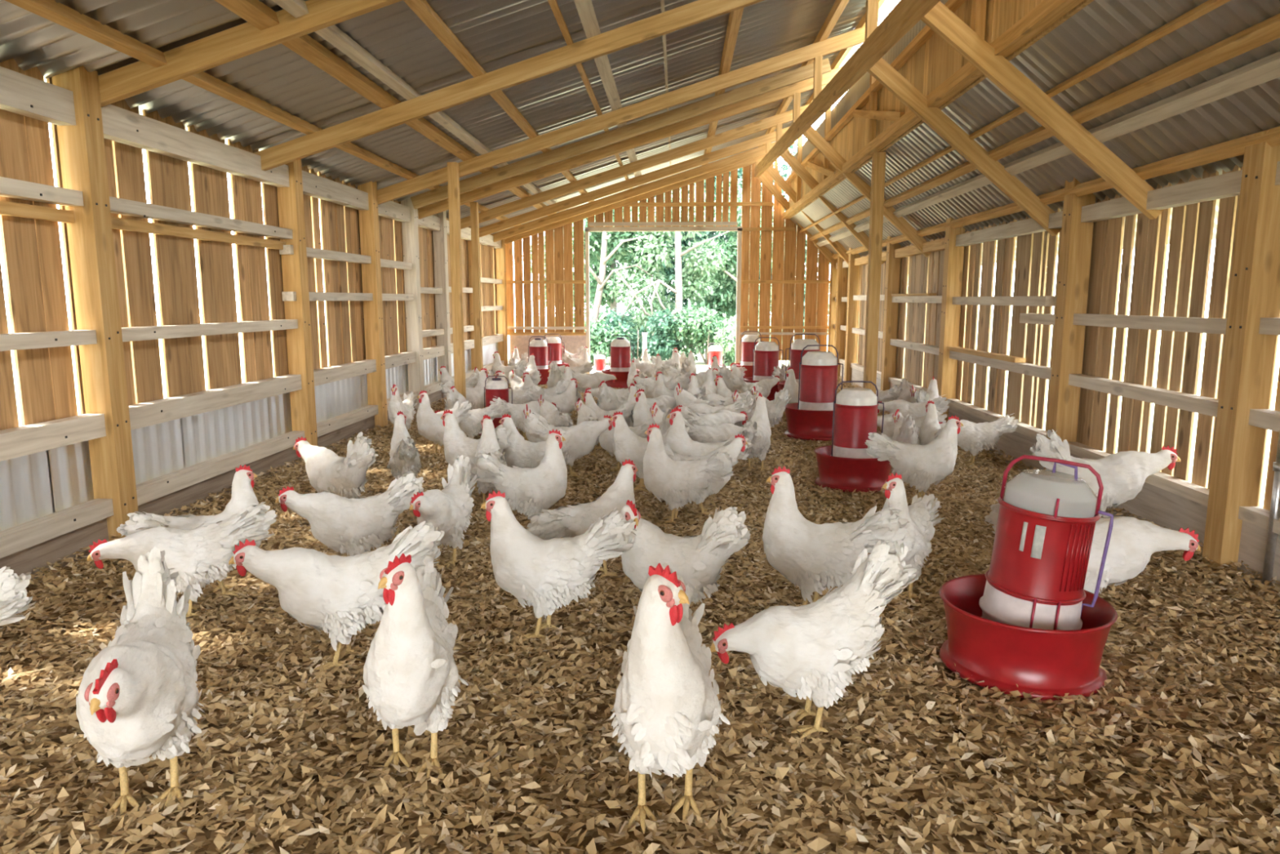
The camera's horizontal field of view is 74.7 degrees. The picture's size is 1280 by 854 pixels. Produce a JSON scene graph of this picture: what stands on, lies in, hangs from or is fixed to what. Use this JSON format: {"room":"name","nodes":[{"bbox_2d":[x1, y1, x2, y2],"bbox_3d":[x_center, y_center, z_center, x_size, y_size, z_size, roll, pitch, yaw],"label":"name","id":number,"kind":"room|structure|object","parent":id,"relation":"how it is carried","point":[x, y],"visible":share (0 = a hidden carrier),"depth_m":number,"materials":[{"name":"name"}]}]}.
{"room":"farm building","nodes":[
{"label":"farm building","id":0,"kind":"room"},
{"bbox_2d":[0,57,510,580],"bbox_3d":[-2.410,-0.396,3.238,0.158,2.110,18.706,0,9,3],"label":"wall","id":1,"kind":"structure","parent":0,"point":[68,480],"depth_m":4.31,"materials":[{"name":"brown wood"}]},
{"bbox_2d":[0,373,1279,853],"bbox_3d":[-0.007,0.632,3.260,4.950,0.210,18.650,0,9,3],"label":"floor","id":2,"kind":"structure","parent":0,"point":[1178,752],"depth_m":2.14,"materials":[{"name":"brown wood"}]},
{"bbox_2d":[0,565,35,626],"bbox_3d":[-1.810,0.586,2.050,0.207,0.400,0.570,8,12,44],"label":"hen","id":3,"kind":"object","parent":2,"relation":"on","point":[14,599],"visible":1,"depth_m":2.19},
{"bbox_2d":[75,546,204,817],"bbox_3d":[-1.091,0.565,1.833,0.237,0.505,0.592,-5,10,-28],"label":"hen","id":4,"kind":"object","parent":2,"relation":"on","point":[137,699],"visible":1,"depth_m":1.74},
{"bbox_2d":[87,502,278,617],"bbox_3d":[-1.563,0.470,2.909,0.575,0.369,0.203,-8,12,-41],"label":"hen","id":5,"kind":"object","parent":2,"relation":"on","point":[201,556],"visible":0.88,"depth_m":2.86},
{"bbox_2d":[116,464,261,595],"bbox_3d":[-1.614,0.394,3.044,0.464,0.480,0.208,-8,12,-43],"label":"hen","id":6,"kind":"object","parent":2,"relation":"on","point":[243,495],"visible":0.33,"depth_m":3.07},
{"bbox_2d":[293,431,378,498],"bbox_3d":[-1.499,0.238,4.114,0.570,0.467,0.216,5,10,31],"label":"hen","id":7,"kind":"object","parent":2,"relation":"on","point":[326,471],"visible":0.88,"depth_m":4.02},
{"bbox_2d":[228,520,444,671],"bbox_3d":[-0.890,0.505,2.519,0.604,0.418,0.220,-3,9,-18],"label":"hen","id":8,"kind":"object","parent":2,"relation":"on","point":[336,595],"visible":0.86,"depth_m":2.44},
{"bbox_2d":[275,471,424,555],"bbox_3d":[-1.126,0.389,3.321,0.559,0.407,0.202,-6,10,-33],"label":"hen","id":9,"kind":"object","parent":2,"relation":"on","point":[353,526],"visible":0.94,"depth_m":3.26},
{"bbox_2d":[387,384,417,430],"bbox_3d":[-1.873,-0.135,6.655,0.184,0.441,0.404,1,9,8],"label":"hen","id":10,"kind":"object","parent":2,"relation":"on","point":[396,405],"visible":0.81,"depth_m":6.50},
{"bbox_2d":[386,410,422,479],"bbox_3d":[-1.327,0.154,4.721,0.185,0.450,0.429,-4,9,-22],"label":"hen","id":11,"kind":"object","parent":2,"relation":"on","point":[404,455],"visible":0.91,"depth_m":4.71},
{"bbox_2d":[362,553,468,777],"bbox_3d":[-0.533,0.512,2.045,0.236,0.547,0.527,-1,9,-6],"label":"hen","id":12,"kind":"object","parent":2,"relation":"on","point":[411,675],"visible":1,"depth_m":1.81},
{"bbox_2d":[408,454,477,568],"bbox_3d":[-0.813,0.355,3.466,0.201,0.430,0.470,5,10,28],"label":"hen","id":13,"kind":"object","parent":2,"relation":"on","point":[449,509],"visible":0.87,"depth_m":3.43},
{"bbox_2d":[416,390,472,456],"bbox_3d":[-1.379,-0.041,5.959,0.426,0.465,0.194,-7,11,-38],"label":"hen","id":14,"kind":"object","parent":2,"relation":"on","point":[429,424],"visible":0.68,"depth_m":5.84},
{"bbox_2d":[444,386,466,410],"bbox_3d":[-1.465,-0.115,6.631,0.193,0.409,0.400,0,9,3],"label":"hen","id":15,"kind":"object","parent":2,"relation":"on","point":[453,396],"visible":0.4,"depth_m":6.50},
{"bbox_2d":[447,162,466,399],"bbox_3d":[-1.511,-1.051,6.945,0.075,2.191,0.075,0,9,3],"label":"post","id":16,"kind":"object","parent":2,"relation":"on","point":[453,180],"visible":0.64,"depth_m":6.88,"materials":[{"name":"wood"}]},
{"bbox_2d":[438,365,479,391],"bbox_3d":[-1.798,-0.399,8.422,0.437,0.433,0.195,0,9,3],"label":"hen","id":17,"kind":"object","parent":2,"relation":"on","point":[473,379],"visible":0.34,"depth_m":8.38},
{"bbox_2d":[440,367,488,409],"bbox_3d":[-1.561,-0.286,7.511,0.442,0.483,0.201,-3,9,-19],"label":"hen","id":18,"kind":"object","parent":2,"relation":"on","point":[475,396],"visible":0.49,"depth_m":7.48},
{"bbox_2d":[434,399,507,438],"bbox_3d":[-1.244,-0.022,6.176,0.543,0.362,0.188,-1,9,-9],"label":"hen","id":19,"kind":"object","parent":2,"relation":"on","point":[471,426],"visible":0.53,"depth_m":6.13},
{"bbox_2d":[440,408,511,492],"bbox_3d":[-0.916,0.147,4.695,0.478,0.473,0.213,4,10,26],"label":"hen","id":20,"kind":"object","parent":2,"relation":"on","point":[455,442],"visible":0.5,"depth_m":4.68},
{"bbox_2d":[470,202,483,371],"bbox_3d":[-1.725,-1.299,8.891,0.070,2.098,0.070,0,9,3],"label":"post","id":21,"kind":"object","parent":2,"relation":"on","point":[474,218],"visible":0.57,"depth_m":8.84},
{"bbox_2d":[471,414,507,505],"bbox_3d":[-0.764,0.196,4.347,0.204,0.480,0.460,-3,9,-18],"label":"hen","id":22,"kind":"object","parent":2,"relation":"on","point":[488,442],"visible":0.44,"depth_m":4.44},
{"bbox_2d":[478,375,519,435],"bbox_3d":[-1.162,-0.180,6.840,0.358,0.478,0.358,-7,11,-39],"label":"pet feeder","id":23,"kind":"object","parent":2,"relation":"on","point":[496,387],"visible":0.28,"depth_m":6.75,"materials":[{"name":"red paint"}]},
{"bbox_2d":[492,351,528,383],"bbox_3d":[-1.545,-0.665,10.022,0.438,0.478,0.199,1,9,5],"label":"hen","id":24,"kind":"object","parent":2,"relation":"on","point":[497,365],"visible":0.47,"depth_m":9.97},
{"bbox_2d":[470,428,567,519],"bbox_3d":[-0.556,0.258,3.907,0.440,0.490,0.204,-4,10,-25],"label":"hen","id":25,"kind":"object","parent":2,"relation":"on","point":[528,491],"visible":0.91,"depth_m":3.87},
{"bbox_2d":[493,370,544,404],"bbox_3d":[-1.074,-0.269,7.434,0.444,0.472,0.193,-2,9,-12],"label":"hen","id":26,"kind":"object","parent":2,"relation":"on","point":[519,397],"visible":0.3,"depth_m":7.37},
{"bbox_2d":[489,395,557,439],"bbox_3d":[-0.903,-0.074,6.529,0.539,0.359,0.186,-4,9,-22],"label":"hen","id":27,"kind":"object","parent":2,"relation":"on","point":[515,410],"visible":0.56,"depth_m":6.45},
{"bbox_2d":[509,369,541,390],"bbox_3d":[-1.136,-0.379,8.401,0.389,0.398,0.188,5,10,32],"label":"hen","id":28,"kind":"object","parent":2,"relation":"on","point":[517,383],"visible":0.41,"depth_m":8.38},
{"bbox_2d":[512,353,537,378],"bbox_3d":[-1.257,-0.545,9.162,0.208,0.500,0.458,4,9,22],"label":"hen","id":29,"kind":"object","parent":2,"relation":"on","point":[531,366],"visible":0.31,"depth_m":9.23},
{"bbox_2d":[498,413,571,467],"bbox_3d":[-0.583,0.161,4.665,0.459,0.455,0.205,4,9,24],"label":"hen","id":30,"kind":"object","parent":2,"relation":"on","point":[522,453],"visible":0.46,"depth_m":4.62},
{"bbox_2d":[525,336,551,384],"bbox_3d":[-1.326,-0.879,10.978,0.461,0.616,0.461,-7,11,-39],"label":"pet feeder","id":31,"kind":"object","parent":2,"relation":"on","point":[538,346],"visible":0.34,"depth_m":10.86,"materials":[{"name":"red paint"}]},
{"bbox_2d":[520,372,570,402],"bbox_3d":[-0.845,-0.275,7.561,0.450,0.445,0.201,0,9,-1],"label":"hen","id":32,"kind":"object","parent":2,"relation":"on","point":[562,385],"visible":0.38,"depth_m":7.52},
{"bbox_2d":[528,377,578,413],"bbox_3d":[-0.736,-0.209,7.212,0.426,0.421,0.190,-2,9,-10],"label":"hen","id":33,"kind":"object","parent":2,"relation":"on","point":[565,402],"visible":0.61,"depth_m":7.17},
{"bbox_2d":[546,360,563,387],"bbox_3d":[-0.911,-0.494,9.039,0.204,0.434,0.424,-1,9,-5],"label":"hen","id":34,"kind":"object","parent":2,"relation":"on","point":[555,375],"visible":0.73,"depth_m":8.93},
{"bbox_2d":[537,394,573,426],"bbox_3d":[-0.611,-0.035,6.186,0.180,0.384,0.434,-5,10,-31],"label":"hen","id":35,"kind":"object","parent":2,"relation":"on","point":[548,411],"visible":0.57,"depth_m":6.15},
{"bbox_2d":[544,333,568,366],"bbox_3d":[-1.226,-1.010,11.842,0.461,0.616,0.461,-1,9,-7],"label":"pet feeder","id":36,"kind":"object","parent":2,"relation":"on","point":[554,342],"visible":0.27,"depth_m":11.73,"materials":[{"name":"red plastic"}]},
{"bbox_2d":[480,489,636,641],"bbox_3d":[-0.261,0.444,2.708,0.500,0.482,0.209,0,9,2],"label":"hen","id":37,"kind":"object","parent":2,"relation":"on","point":[547,574],"visible":1,"depth_m":2.67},
{"bbox_2d":[523,412,613,477],"bbox_3d":[-0.436,0.105,5.196,0.564,0.404,0.205,-1,9,-7],"label":"hen","id":38,"kind":"object","parent":2,"relation":"on","point":[584,434],"visible":0.73,"depth_m":5.14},
{"bbox_2d":[561,346,589,367],"bbox_3d":[-0.890,-0.888,11.609,0.405,0.442,0.184,-4,9,-24],"label":"hen","id":39,"kind":"object","parent":2,"relation":"on","point":[572,362],"visible":0.64,"depth_m":11.56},
{"bbox_2d":[526,458,638,577],"bbox_3d":[-0.204,0.372,3.271,0.206,0.455,0.493,8,12,43],"label":"hen","id":40,"kind":"object","parent":2,"relation":"on","point":[574,520],"visible":0.56,"depth_m":3.23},
{"bbox_2d":[575,398,599,457],"bbox_3d":[-0.338,0.018,5.785,0.187,0.400,0.453,-2,9,-13],"label":"hen","id":41,"kind":"object","parent":2,"relation":"on","point":[585,413],"visible":0.33,"depth_m":5.87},
{"bbox_2d":[561,369,617,393],"bbox_3d":[-0.538,-0.448,8.878,0.588,0.392,0.203,-1,9,-7],"label":"hen","id":42,"kind":"object","parent":2,"relation":"on","point":[592,380],"visible":0.61,"depth_m":8.81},
{"bbox_2d":[596,380,618,410],"bbox_3d":[-0.274,-0.148,6.745,0.207,0.440,0.430,1,9,7],"label":"hen","id":43,"kind":"object","parent":2,"relation":"on","point":[607,398],"visible":0.59,"depth_m":6.62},
{"bbox_2d":[582,390,634,448],"bbox_3d":[-0.234,-0.049,6.139,0.430,0.425,0.192,4,10,27],"label":"hen","id":44,"kind":"object","parent":2,"relation":"on","point":[624,407],"visible":0.43,"depth_m":6.10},
{"bbox_2d":[585,380,647,404],"bbox_3d":[-0.212,-0.218,7.352,0.593,0.395,0.205,3,9,18],"label":"hen","id":45,"kind":"object","parent":2,"relation":"on","point":[594,392],"visible":0.17,"depth_m":7.28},
{"bbox_2d":[601,335,639,388],"bbox_3d":[-0.243,-0.824,10.508,0.485,0.648,0.485,1,9,6],"label":"pet feeder","id":46,"kind":"object","parent":2,"relation":"on","point":[620,347],"visible":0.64,"depth_m":10.39,"materials":[{"name":"red plastic"}]},
{"bbox_2d":[597,417,659,471],"bbox_3d":[-0.121,0.104,5.372,0.530,0.353,0.183,3,9,18],"label":"hen","id":47,"kind":"object","parent":2,"relation":"on","point":[606,441],"visible":0.28,"depth_m":5.32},
{"bbox_2d":[620,391,676,413],"bbox_3d":[0.108,-0.121,6.771,0.568,0.378,0.196,-3,9,-18],"label":"hen","id":48,"kind":"object","parent":2,"relation":"on","point":[663,402],"visible":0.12,"depth_m":6.72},
{"bbox_2d":[609,411,688,490],"bbox_3d":[0.053,0.137,4.818,0.459,0.455,0.205,2,9,10],"label":"hen","id":49,"kind":"object","parent":2,"relation":"on","point":[632,446],"visible":0.52,"depth_m":4.78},
{"bbox_2d":[635,357,673,377],"bbox_3d":[0.165,-0.674,10.395,0.574,0.382,0.198,2,9,10],"label":"hen","id":50,"kind":"object","parent":2,"relation":"on","point":[646,366],"visible":0.42,"depth_m":10.34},
{"bbox_2d":[632,373,683,398],"bbox_3d":[0.175,-0.337,8.189,0.529,0.379,0.192,3,9,21],"label":"hen","id":51,"kind":"object","parent":2,"relation":"on","point":[673,382],"visible":0.42,"depth_m":8.14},
{"bbox_2d":[649,402,671,435],"bbox_3d":[0.165,0.070,5.310,0.207,0.439,0.429,-1,9,-7],"label":"hen","id":52,"kind":"object","parent":2,"relation":"on","point":[660,417],"visible":0.24,"depth_m":5.36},
{"bbox_2d":[632,388,695,426],"bbox_3d":[0.182,-0.024,5.796,0.460,0.480,0.204,1,9,7],"label":"hen","id":53,"kind":"object","parent":2,"relation":"on","point":[642,414],"visible":0.31,"depth_m":5.77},
{"bbox_2d":[609,562,730,833],"bbox_3d":[0.049,0.521,1.851,0.248,0.586,0.578,-1,9,-9],"label":"hen","id":54,"kind":"object","parent":2,"relation":"on","point":[667,707],"visible":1,"depth_m":1.60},
{"bbox_2d":[653,371,700,409],"bbox_3d":[0.329,-0.265,7.450,0.420,0.458,0.191,2,9,12],"label":"hen","id":55,"kind":"object","parent":2,"relation":"on","point":[660,389],"visible":0.38,"depth_m":7.43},
{"bbox_2d":[620,499,751,604],"bbox_3d":[0.139,0.459,2.732,0.456,0.446,0.210,5,10,32],"label":"hen","id":56,"kind":"object","parent":2,"relation":"on","point":[699,559],"visible":0.71,"depth_m":2.66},
{"bbox_2d":[642,422,737,524],"bbox_3d":[0.243,0.229,4.097,0.462,0.490,0.217,0,9,3],"label":"hen","id":57,"kind":"object","parent":2,"relation":"on","point":[676,482],"visible":1,"depth_m":4.04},
{"bbox_2d":[666,366,718,386],"bbox_3d":[0.551,-0.443,8.809,0.561,0.402,0.204,0,9,0],"label":"hen","id":58,"kind":"object","parent":2,"relation":"on","point":[701,375],"visible":0.21,"depth_m":8.76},
{"bbox_2d":[645,433,747,515],"bbox_3d":[0.288,0.239,4.284,0.514,0.413,0.200,1,9,7],"label":"hen","id":59,"kind":"object","parent":2,"relation":"on","point":[738,444],"visible":0.38,"depth_m":4.24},
{"bbox_2d":[674,382,724,406],"bbox_3d":[0.481,-0.125,6.627,0.487,0.429,0.201,8,12,43],"label":"hen","id":60,"kind":"object","parent":2,"relation":"on","point":[683,397],"visible":0.29,"depth_m":6.65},
{"bbox_2d":[698,366,716,395],"bbox_3d":[0.558,-0.269,7.349,0.212,0.497,0.475,3,9,18],"label":"hen","id":61,"kind":"object","parent":2,"relation":"on","point":[708,387],"visible":0.3,"depth_m":7.45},
{"bbox_2d":[666,407,753,462],"bbox_3d":[0.377,0.151,4.564,0.483,0.504,0.215,3,9,17],"label":"hen","id":62,"kind":"object","parent":2,"relation":"on","point":[679,441],"visible":0.39,"depth_m":4.55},
{"bbox_2d":[678,404,747,426],"bbox_3d":[0.495,0.021,5.802,0.585,0.390,0.202,-4,10,-25],"label":"hen","id":63,"kind":"object","parent":2,"relation":"on","point":[722,416],"visible":0.54,"depth_m":5.73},
{"bbox_2d":[683,417,743,443],"bbox_3d":[0.467,0.103,5.363,0.542,0.359,0.187,-1,9,-4],"label":"hen","id":64,"kind":"object","parent":2,"relation":"on","point":[718,433],"visible":0.39,"depth_m":5.30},
{"bbox_2d":[675,396,752,424],"bbox_3d":[0.537,-0.036,6.172,0.588,0.392,0.203,2,9,15],"label":"hen","id":65,"kind":"object","parent":2,"relation":"on","point":[740,406],"visible":0.22,"depth_m":6.11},
{"bbox_2d":[695,389,756,405],"bbox_3d":[0.670,-0.125,6.748,0.591,0.394,0.204,6,10,34],"label":"hen","id":66,"kind":"object","parent":2,"relation":"on","point":[713,397],"visible":0.18,"depth_m":6.70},
{"bbox_2d":[716,362,743,392],"bbox_3d":[0.936,-0.454,8.771,0.206,0.437,0.426,6,11,36],"label":"hen","id":67,"kind":"object","parent":2,"relation":"on","point":[724,372],"visible":0.48,"depth_m":8.67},
{"bbox_2d":[714,375,765,397],"bbox_3d":[0.846,-0.214,7.153,0.452,0.447,0.202,3,9,21],"label":"hen","id":68,"kind":"object","parent":2,"relation":"on","point":[722,390],"visible":0.25,"depth_m":7.15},
{"bbox_2d":[732,390,755,426],"bbox_3d":[0.784,-0.062,6.257,0.197,0.417,0.407,-1,9,-3],"label":"hen","id":69,"kind":"object","parent":2,"relation":"on","point":[735,396],"visible":0.37,"depth_m":6.14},
{"bbox_2d":[734,330,761,377],"bbox_3d":[1.507,-0.969,11.405,0.499,0.666,0.499,-7,11,-39],"label":"pet feeder","id":70,"kind":"object","parent":2,"relation":"on","point":[747,342],"visible":0.36,"depth_m":11.28,"materials":[{"name":"red plastic"}]},
{"bbox_2d":[729,373,780,398],"bbox_3d":[1.125,-0.334,8.191,0.521,0.374,0.190,-2,9,-12],"label":"hen","id":71,"kind":"object","parent":2,"relation":"on","point":[738,383],"visible":0.59,"depth_m":8.14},
{"bbox_2d":[740,392,771,471],"bbox_3d":[0.715,0.048,5.291,0.208,0.490,0.469,3,9,19],"label":"hen","id":72,"kind":"object","parent":2,"relation":"on","point":[757,431],"visible":0.91,"depth_m":5.32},
{"bbox_2d":[742,337,782,400],"bbox_3d":[1.390,-0.647,9.235,0.510,0.682,0.510,-6,10,-32],"label":"pet feeder","id":73,"kind":"object","parent":2,"relation":"on","point":[766,353],"visible":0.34,"depth_m":9.11,"materials":[{"name":"red paint"}]},
{"bbox_2d":[750,386,791,436],"bbox_3d":[1.038,-0.118,6.651,0.193,0.410,0.400,-7,11,-37],"label":"hen","id":74,"kind":"object","parent":2,"relation":"on","point":[775,408],"visible":0.66,"depth_m":6.56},
{"bbox_2d":[783,366,799,403],"bbox_3d":[1.540,-0.301,7.617,0.460,0.480,0.204,3,9,18],"label":"hen","id":75,"kind":"object","parent":2,"relation":"on","point":[791,384],"visible":0.22,"depth_m":7.62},
{"bbox_2d":[777,333,820,404],"bbox_3d":[1.684,-0.584,8.601,0.558,0.746,0.558,8,12,44],"label":"pet feeder","id":76,"kind":"object","parent":2,"relation":"on","point":[796,348],"visible":0.17,"depth_m":8.49,"materials":[{"name":"red paint"}]},
{"bbox_2d":[791,338,818,350],"bbox_3d":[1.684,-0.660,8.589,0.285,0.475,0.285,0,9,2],"label":"lid","id":77,"kind":"object","parent":76,"relation":"on","point":[798,344],"depth_m":8.46,"materials":[{"name":"plastic"}]},
{"bbox_2d":[783,344,843,440],"bbox_3d":[1.429,-0.292,6.721,0.549,0.733,0.549,-1,9,-7],"label":"pet feeder","id":78,"kind":"object","parent":2,"relation":"on","point":[811,418],"visible":0.79,"depth_m":6.59,"materials":[{"name":"red paint"}]},
{"bbox_2d":[801,351,837,365],"bbox_3d":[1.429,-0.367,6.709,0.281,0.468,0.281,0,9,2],"label":"lid","id":79,"kind":"object","parent":78,"relation":"on","point":[811,357],"depth_m":6.58,"materials":[{"name":"plastic"}]},
{"bbox_2d":[710,539,917,738],"bbox_3d":[0.441,0.525,2.134,0.512,0.494,0.214,2,9,10],"label":"hen","id":80,"kind":"object","parent":2,"relation":"on","point":[814,650],"visible":1,"depth_m":2.08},
{"bbox_2d":[762,465,909,605],"bbox_3d":[0.654,0.403,2.853,0.476,0.519,0.220,6,10,34],"label":"hen","id":81,"kind":"object","parent":2,"relation":"on","point":[815,557],"visible":0.88,"depth_m":2.83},
{"bbox_2d":[813,380,891,493],"bbox_3d":[1.264,0.037,4.934,0.465,0.621,0.465,0,9,-1],"label":"pet feeder","id":82,"kind":"object","parent":2,"relation":"on","point":[845,464],"visible":0.9,"depth_m":4.82,"materials":[{"name":"red paint"}]},
{"bbox_2d":[835,387,877,405],"bbox_3d":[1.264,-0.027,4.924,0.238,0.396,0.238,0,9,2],"label":"lid","id":83,"kind":"object","parent":82,"relation":"on","point":[846,396],"depth_m":4.82,"materials":[{"name":"plastic"}]},
{"bbox_2d":[862,151,885,394],"bbox_3d":[1.861,-1.031,6.696,0.085,2.228,0.085,0,9,3],"label":"post","id":84,"kind":"object","parent":2,"relation":"on","point":[878,159],"visible":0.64,"depth_m":6.63,"materials":[{"name":"wood"}]},
{"bbox_2d":[875,384,902,413],"bbox_3d":[2.081,-0.217,7.450,0.189,0.364,0.546,-8,12,-43],"label":"hen","id":85,"kind":"object","parent":2,"relation":"on","point":[894,393],"visible":0.3,"depth_m":7.30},
{"bbox_2d":[891,408,919,444],"bbox_3d":[1.657,0.100,5.233,0.191,0.405,0.395,2,9,12],"label":"hen","id":86,"kind":"object","parent":2,"relation":"on","point":[904,430],"visible":0.62,"depth_m":5.12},
{"bbox_2d":[896,377,916,403],"bbox_3d":[2.313,-0.208,7.262,0.204,0.403,0.562,1,9,7],"label":"hen","id":87,"kind":"object","parent":2,"relation":"on","point":[908,394],"visible":0.55,"depth_m":7.10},
{"bbox_2d":[876,408,947,439],"bbox_3d":[1.808,0.041,5.742,0.553,0.368,0.191,4,9,22],"label":"hen","id":88,"kind":"object","parent":2,"relation":"on","point":[888,420],"visible":0.25,"depth_m":5.71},
{"bbox_2d":[881,472,943,599],"bbox_3d":[1.010,0.378,3.167,0.203,0.475,0.450,5,10,31],"label":"hen","id":89,"kind":"object","parent":2,"relation":"on","point":[921,515],"visible":0.65,"depth_m":3.05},
{"bbox_2d":[865,414,963,497],"bbox_3d":[1.459,0.172,4.498,0.497,0.482,0.221,3,9,20],"label":"hen","id":90,"kind":"object","parent":2,"relation":"on","point":[921,466],"visible":0.99,"depth_m":4.43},
{"bbox_2d":[877,394,951,417],"bbox_3d":[2.090,-0.075,6.470,0.569,0.379,0.196,4,10,25],"label":"hen","id":91,"kind":"object","parent":2,"relation":"on","point":[916,409],"visible":0.38,"depth_m":6.41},
{"bbox_2d":[914,376,939,403],"bbox_3d":[2.268,-0.151,6.659,0.213,0.472,0.476,6,10,33],"label":"hen","id":92,"kind":"object","parent":2,"relation":"on","point":[931,393],"visible":0.34,"depth_m":6.70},
{"bbox_2d":[919,400,942,444],"bbox_3d":[1.889,0.073,5.276,0.188,0.445,0.414,-2,9,-16],"label":"hen","id":93,"kind":"object","parent":2,"relation":"on","point":[931,428],"visible":0.39,"depth_m":5.37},
{"bbox_2d":[938,413,1018,465],"bbox_3d":[2.220,0.076,5.558,0.530,0.353,0.183,2,9,12],"label":"hen","id":94,"kind":"object","parent":2,"relation":"on","point":[973,437],"visible":0.73,"depth_m":5.50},
{"bbox_2d":[938,454,1117,700],"bbox_3d":[1.141,0.400,2.470,0.479,0.643,0.479,0,9,-2],"label":"pet feeder","id":95,"kind":"object","parent":2,"relation":"on","point":[1029,622],"visible":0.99,"depth_m":2.35,"materials":[{"name":"red plastic"}]},
{"bbox_2d":[984,498,1201,593],"bbox_3d":[1.538,0.461,2.895,0.650,0.391,0.231,6,10,34],"label":"hen","id":96,"kind":"object","parent":2,"relation":"on","point":[1133,541],"visible":0.36,"depth_m":2.78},
{"bbox_2d":[1029,429,1180,516],"bbox_3d":[2.159,0.258,3.941,0.611,0.480,0.236,1,9,9],"label":"hen","id":97,"kind":"object","parent":2,"relation":"on","point":[1123,474],"visible":0.85,"depth_m":3.87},
{"bbox_2d":[0,0,1279,265],"bbox_3d":[0.025,-1.736,2.937,5.484,1.976,19.325,0,9,3],"label":"ceiling","id":98,"kind":"structure","parent":0,"point":[552,114],"depth_m":4.81,"materials":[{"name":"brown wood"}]},
{"bbox_2d":[505,160,831,373],"bbox_3d":[0.392,-2.370,12.116,4.734,3.206,0.070,0,9,3],"label":"wall","id":99,"kind":"structure","parent":0,"point":[558,270],"depth_m":12.12,"materials":[{"name":"orange wood"}]},
{"bbox_2d":[585,226,742,373],"bbox_3d":[0.333,-1.810,12.163,2.240,2.125,0.070,0,9,3],"label":"door","id":100,"kind":"structure","parent":99,"relation":"in","point":[739,228],"depth_m":12.04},
{"bbox_2d":[782,0,1094,218],"bbox_3d":[1.665,-2.020,2.707,0.114,0.939,18.500,0,9,3],"label":"wall","id":101,"kind":"structure","parent":0,"point":[868,118],"depth_m":5.50,"materials":[{"name":"brown wood"}]},
{"bbox_2d":[828,130,1279,597],"bbox_3d":[2.387,-0.330,2.930,0.155,1.988,18.502,0,9,3],"label":"wall","id":102,"kind":"structure","parent":0,"point":[939,295],"depth_m":4.32,"materials":[{"name":"brown wood"}]},
{"label":"outside","id":103,"kind":"structure","parent":0,"visible":0},
{"bbox_2d":[6,315,1279,507],"bbox_3d":[0.000,1.186,0.180,120.000,0.001,120.000,0,9,3],"label":"ground","id":104,"kind":"structure","parent":103,"point":[700,366],"depth_m":14.07,"materials":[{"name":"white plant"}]},
{"bbox_2d":[522,206,671,324],"bbox_3d":[-0.832,-3.178,16.825,3.100,3.654,1.703,1,9,8],"label":"leafy tree","id":105,"kind":"object","parent":104,"relation":"on","point":[603,242],"visible":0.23,"depth_m":16.45,"materials":[{"name":"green plant"}]},
{"bbox_2d":[573,315,635,364],"bbox_3d":[-0.835,-1.588,15.668,1.550,1.019,1.279,0,9,3],"label":"bush","id":106,"kind":"object","parent":104,"relation":"on","point":[600,338],"visible":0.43,"depth_m":15.38,"materials":[{"name":"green plant"}]},
{"bbox_2d":[544,207,675,341],"bbox_3d":[-0.783,-3.905,19.039,3.357,4.801,2.740,1,9,9],"label":"tree","id":107,"kind":"object","parent":104,"relation":"on","point":[611,303],"visible":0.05,"depth_m":18.97,"materials":[{"name":"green plant"}]},
{"bbox_2d":[601,306,682,362],"bbox_3d":[-0.035,-1.710,15.875,1.743,1.175,1.202,0,9,3],"label":"bush","id":108,"kind":"object","parent":104,"relation":"on","point":[660,345],"visible":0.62,"depth_m":15.66,"materials":[{"name":"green plant"}]},
{"bbox_2d":[604,179,728,354],"bbox_3d":[0.482,-3.023,16.331,2.414,3.472,1.661,0,9,3],"label":"slender tree","id":109,"kind":"object","parent":104,"relation":"on","point":[707,257],"visible":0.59,"depth_m":16.13,"materials":[{"name":"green plant"}]},
{"bbox_2d":[624,168,759,349],"bbox_3d":[1.201,-4.038,19.285,3.584,5.092,2.751,-1,9,-8],"label":"tree","id":110,"kind":"object","parent":104,"relation":"on","point":[683,242],"visible":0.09,"depth_m":19.01,"materials":[{"name":"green plant"}]},
{"bbox_2d":[662,299,741,364],"bbox_3d":[1.227,-1.717,15.556,1.655,1.294,1.183,0,9,3],"label":"bush","id":111,"kind":"object","parent":104,"relation":"on","point":[695,322],"visible":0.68,"depth_m":15.46,"materials":[{"name":"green plant"}]},
{"bbox_2d":[706,342,724,369],"bbox_3d":[1.206,-1.088,13.446,0.255,0.516,0.255,-8,12,-42],"label":"pet feeder","id":112,"kind":"object","parent":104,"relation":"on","point":[714,350],"visible":0.54,"depth_m":13.36,"materials":[{"name":"plastic"}]},
{"bbox_2d":[693,177,785,360],"bbox_3d":[2.020,-3.187,16.808,2.139,3.654,1.515,2,9,11],"label":"leafy tree","id":113,"kind":"object","parent":104,"relation":"on","point":[722,303],"visible":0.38,"depth_m":16.65,"materials":[{"name":"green plant"}]},
{"bbox_2d":[706,312,782,365],"bbox_3d":[1.937,-1.554,15.412,1.625,1.139,1.282,0,9,3],"label":"bush","id":114,"kind":"object","parent":104,"relation":"on","point":[721,334],"visible":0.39,"depth_m":15.12,"materials":[{"name":"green plant"}]},
{"bbox_2d":[700,136,830,353],"bbox_3d":[3.057,-3.991,18.743,3.584,4.673,2.665,0,9,-2],"label":"tree","id":115,"kind":"object","parent":104,"relation":"on","point":[784,167],"visible":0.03,"depth_m":18.22,"materials":[{"name":"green plant"}]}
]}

